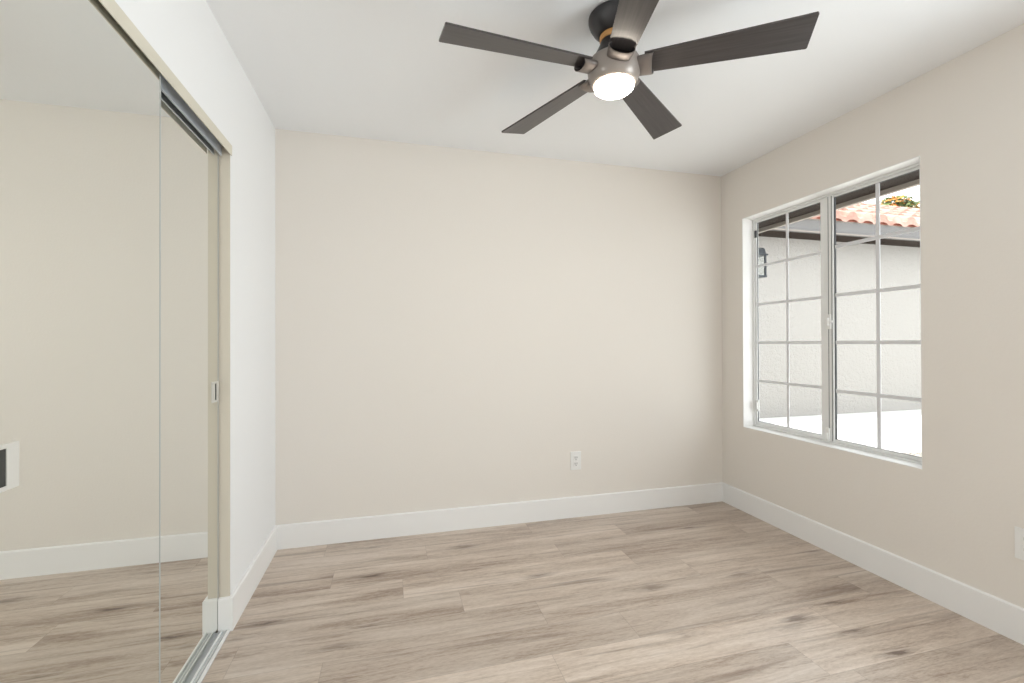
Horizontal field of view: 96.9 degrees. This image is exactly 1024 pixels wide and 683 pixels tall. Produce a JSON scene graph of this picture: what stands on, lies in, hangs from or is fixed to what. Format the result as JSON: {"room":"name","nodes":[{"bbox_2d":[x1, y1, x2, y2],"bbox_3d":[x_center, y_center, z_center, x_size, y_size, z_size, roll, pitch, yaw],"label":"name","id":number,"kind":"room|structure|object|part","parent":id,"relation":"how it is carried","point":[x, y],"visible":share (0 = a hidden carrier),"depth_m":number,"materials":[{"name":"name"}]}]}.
{"room":"empty bedroom","nodes":[
{"label":"empty bedroom","id":0,"kind":"room"},
{"bbox_2d":[115,0,274,594],"bbox_3d":[-0.796,-0.003,0.203,0.130,2.490,5.000,0,0,-15],"label":"wall","id":1,"kind":"structure","parent":0,"point":[187,36],"depth_m":2.08,"materials":[{"name":"white paint"}]},
{"bbox_2d":[98,0,231,155],"bbox_3d":[-1.063,-0.795,1.320,0.087,0.052,1.188,0,0,-15],"label":"door track","id":2,"kind":"object","parent":1,"relation":"attached to","point":[171,86],"visible":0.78,"depth_m":1.44,"materials":[{"name":"beige metal"}]},
{"bbox_3d":[-1.054,-0.792,1.317,0.006,0.046,1.162,0,0,-15],"label":"divider rail","id":3,"kind":"part","parent":2,"relation":"part of","materials":[{"name":"silver metal"}]},
{"bbox_2d":[217,146,229,630],"bbox_3d":[-1.240,0.192,1.881,0.130,2.020,0.004,0,0,-15],"label":"door frame","id":4,"kind":"structure","parent":1,"relation":"attached to","point":[224,160],"depth_m":1.89,"materials":[{"name":"beige paint"}]},
{"bbox_2d":[218,525,277,631],"bbox_3d":[-1.283,1.135,2.251,0.054,0.139,0.779,0,0,-15],"label":"baseboard","id":5,"kind":"structure","parent":1,"relation":"attached to","point":[231,608],"depth_m":2.06,"materials":[{"name":"white paint"}]},
{"bbox_2d":[275,129,722,524],"bbox_3d":[-0.211,0.009,3.006,3.932,2.490,0.120,0,0,-15],"label":"wall","id":6,"kind":"structure","parent":0,"point":[452,325],"depth_m":2.95,"materials":[{"name":"white paint"}]},
{"bbox_2d":[277,482,723,549],"bbox_3d":[0.116,1.134,3.017,3.042,0.139,0.014,0,0,-15],"label":"baseboard","id":7,"kind":"structure","parent":6,"relation":"attached to","point":[314,533],"depth_m":2.93,"materials":[{"name":"white paint"}]},
{"bbox_2d":[570,451,580,469],"bbox_3d":[0.437,0.820,3.107,0.076,0.124,0.008,0,0,-15],"label":"wall outlet","id":8,"kind":"object","parent":6,"relation":"attached to","point":[575,457],"visible":1,"depth_m":3.10,"materials":[{"name":"white plastic"}]},
{"bbox_2d":[201,501,1023,682],"bbox_3d":[0.511,1.220,0.542,3.762,0.059,5.000,0,0,-15],"label":"floor","id":9,"kind":"structure","parent":0,"point":[715,592],"depth_m":1.98,"materials":[{"name":"brown wood"}]},
{"bbox_2d":[185,629,229,682],"bbox_3d":[-1.057,1.193,1.302,0.086,0.012,1.166,0,0,-15],"label":"door track","id":10,"kind":"object","parent":9,"relation":"on","point":[200,670],"visible":0.58,"depth_m":1.71,"materials":[{"name":"grey metal"}]},
{"bbox_2d":[0,0,160,682],"bbox_3d":[-0.962,0.193,1.043,0.014,1.983,0.606,0,0,-15],"label":"mirror door","id":11,"kind":"structure","parent":10,"relation":"on","point":[80,101],"depth_m":0.99,"materials":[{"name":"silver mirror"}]},
{"bbox_3d":[-0.889,0.223,0.791,0.002,0.082,0.075,0,0,-15],"label":"finger pull","id":12,"kind":"part","parent":11,"relation":"part of","materials":[{"name":"beige metal"}]},
{"bbox_2d":[160,91,218,682],"bbox_3d":[-1.138,0.196,1.569,0.014,1.983,0.638,0,0,-15],"label":"mirror door","id":13,"kind":"structure","parent":10,"relation":"on","point":[189,163],"depth_m":1.60,"materials":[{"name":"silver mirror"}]},
{"bbox_3d":[-1.204,0.207,1.844,0.002,0.083,0.068,0,0,-15],"label":"finger pull","id":14,"kind":"part","parent":13,"relation":"part of","materials":[{"name":"beige metal"}]},
{"bbox_2d":[206,0,1023,176],"bbox_3d":[0.438,-1.324,0.548,3.932,0.150,5.220,0,0,-15],"label":"ceiling","id":15,"kind":"structure","parent":0,"point":[368,69],"depth_m":2.08,"materials":[{"name":"white paint"}]},
{"bbox_2d":[439,0,818,138],"bbox_3d":[0.357,-1.099,1.725,1.253,0.289,1.295,0,0,-15],"label":"ceiling fan","id":16,"kind":"object","parent":15,"relation":"hanging from","point":[614,71],"visible":1,"depth_m":1.65,"materials":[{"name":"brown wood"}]},
{"bbox_3d":[0.022,-1.045,1.622,0.545,0.007,0.144,0,12,-18],"label":"fan blade","id":17,"kind":"part","parent":16,"relation":"part of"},
{"bbox_3d":[0.163,-1.044,2.055,0.144,0.007,0.545,-15,9,-35],"label":"fan blade","id":18,"kind":"part","parent":16,"relation":"part of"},
{"bbox_3d":[0.292,-1.034,1.712,0.094,0.040,0.097,0,12,-18],"label":"blade arm","id":19,"kind":"part","parent":16,"relation":"part of","materials":[{"name":"grey metal"}]},
{"bbox_3d":[0.333,-1.034,1.825,0.097,0.040,0.094,-15,9,-35],"label":"blade arm","id":20,"kind":"part","parent":16,"relation":"part of","materials":[{"name":"grey metal"}]},
{"bbox_3d":[0.388,-1.035,1.639,0.097,0.040,0.094,12,0,0],"label":"blade arm","id":21,"kind":"part","parent":16,"relation":"part of","materials":[{"name":"grey metal"}]},
{"bbox_3d":[0.390,-1.048,1.353,0.144,0.007,0.545,12,0,0],"label":"fan blade","id":22,"kind":"part","parent":16,"relation":"part of","materials":[{"name":"grey wood"}]},
{"bbox_3d":[0.486,-1.034,1.707,0.094,0.040,0.097,0,-13,18],"label":"blade arm","id":23,"kind":"part","parent":16,"relation":"part of","materials":[{"name":"grey metal"}]},
{"bbox_3d":[0.619,-1.045,2.054,0.144,0.007,0.545,-16,-9,35],"label":"fan blade","id":24,"kind":"part","parent":16,"relation":"part of","materials":[{"name":"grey wood"}]},
{"bbox_3d":[0.759,-1.048,1.621,0.545,0.007,0.144,0,-13,18],"label":"fan blade","id":25,"kind":"part","parent":16,"relation":"part of","materials":[{"name":"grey wood"}]},
{"bbox_2d":[721,24,1023,607],"bbox_3d":[2.283,-0.007,1.019,0.128,2.490,5.000,0,0,-15],"label":"wall","id":26,"kind":"structure","parent":0,"point":[956,516],"depth_m":2.05,"materials":[{"name":"white paint"}]},
{"bbox_2d":[742,156,921,468],"bbox_3d":[1.818,-0.131,2.685,0.082,1.475,1.121,0,0,-15],"label":"window frame","id":27,"kind":"object","parent":26,"relation":"attached to","point":[746,222],"visible":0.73,"depth_m":3.21,"materials":[{"name":"white paint"}]},
{"bbox_2d":[752,163,921,464],"bbox_3d":[1.868,-0.131,2.699,0.061,1.475,1.121,0,0,-15],"label":"window","id":28,"kind":"structure","parent":26,"relation":"in","point":[829,294],"depth_m":2.67,"materials":[{"name":"white plastic"}]},
{"bbox_3d":[1.726,0.455,3.202,0.020,0.080,0.026,0,0,-15],"label":"pull handle","id":29,"kind":"part","parent":28,"relation":"part of","materials":[{"name":"white plastic"}]},
{"bbox_2d":[757,213,820,427],"bbox_3d":[1.803,-0.134,2.975,0.005,1.404,0.498,0,0,-15],"label":"grille","id":30,"kind":"object","parent":28,"relation":"attached to","point":[774,215],"depth_m":2.98,"materials":[{"name":"white metal"}]},
{"bbox_3d":[1.807,-0.129,2.960,0.014,1.444,0.550,0,0,-15],"label":"sliding sash","id":31,"kind":"part","parent":28,"relation":"part of","materials":[{"name":"white plastic"}]},
{"bbox_3d":[1.949,-0.132,2.419,0.010,1.444,0.478,0,0,-15],"label":"fixed sash","id":32,"kind":"part","parent":28,"relation":"part of","materials":[{"name":"clear glass"}]},
{"bbox_2d":[835,183,920,448],"bbox_3d":[1.945,-0.134,2.424,0.006,1.410,0.459,0,0,-15],"label":"grille","id":33,"kind":"object","parent":28,"relation":"attached to","point":[878,290],"depth_m":2.42,"materials":[{"name":"white"}]},
{"bbox_2d":[758,170,919,233],"bbox_3d":[2.501,-1.259,1.878,0.738,0.540,8.335,0,0,-15],"label":"roof eave","id":34,"kind":"object","parent":26,"relation":"attached to","point":[904,182],"depth_m":3.21,"materials":[{"name":"black paint"}]},
{"bbox_2d":[722,483,1023,644],"bbox_3d":[2.066,1.121,1.569,0.014,0.139,3.786,0,0,-15],"label":"baseboard","id":35,"kind":"structure","parent":26,"relation":"attached to","point":[1003,617],"depth_m":2.23,"materials":[{"name":"white paint"}]},
{"bbox_2d":[1014,526,1023,559],"bbox_3d":[2.014,0.801,1.774,0.008,0.124,0.076,0,0,-15],"label":"wall outlet","id":36,"kind":"object","parent":26,"relation":"attached to","point":[1019,532],"visible":1,"depth_m":1.80,"materials":[{"name":"white plastic"}]},
{"label":"outside","id":37,"kind":"structure","parent":0,"visible":0},
{"bbox_2d":[759,410,921,451],"bbox_3d":[9.838,1.341,7.774,29.000,0.315,18.000,0,0,-15],"label":"ground","id":38,"kind":"structure","parent":37,"point":[901,430],"depth_m":6.30,"materials":[{"name":"white concrete"}]},
{"bbox_2d":[758,203,920,417],"bbox_3d":[6.313,-0.651,8.180,11.600,4.325,2.030,0,0,-15],"label":"neighboring building","id":39,"kind":"structure","parent":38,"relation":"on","point":[899,254],"depth_m":7.42,"materials":[{"name":"grey paint"}]},
{"bbox_2d":[758,248,767,277],"bbox_3d":[1.831,-0.632,3.577,0.311,0.271,0.156,0,0,-15],"label":"wall lantern","id":40,"kind":"object","parent":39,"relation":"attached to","point":[761,251],"visible":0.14,"depth_m":3.55,"materials":[{"name":"metal"}]},
{"bbox_3d":[1.982,-0.590,3.553,0.012,0.157,0.012,0,0,-15],"label":"cage post","id":41,"kind":"part","parent":40,"relation":"part of","materials":[{"name":"black metal"}]},
{"bbox_2d":[880,195,919,207],"bbox_3d":[10.058,-1.284,11.900,2.076,4.982,1.594,0,0,-15],"label":"flowering tree","id":42,"kind":"object","parent":38,"relation":"on","point":[899,200],"visible":0.15,"depth_m":11.51,"materials":[{"name":"green plant"}]},
{"bbox_2d":[900,451,921,456],"bbox_3d":[4.691,1.175,4.651,1.550,0.023,0.600,0,0,-15],"label":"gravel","id":43,"kind":"object","parent":38,"relation":"on","point":[915,453],"visible":0.02,"depth_m":4.76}
]}

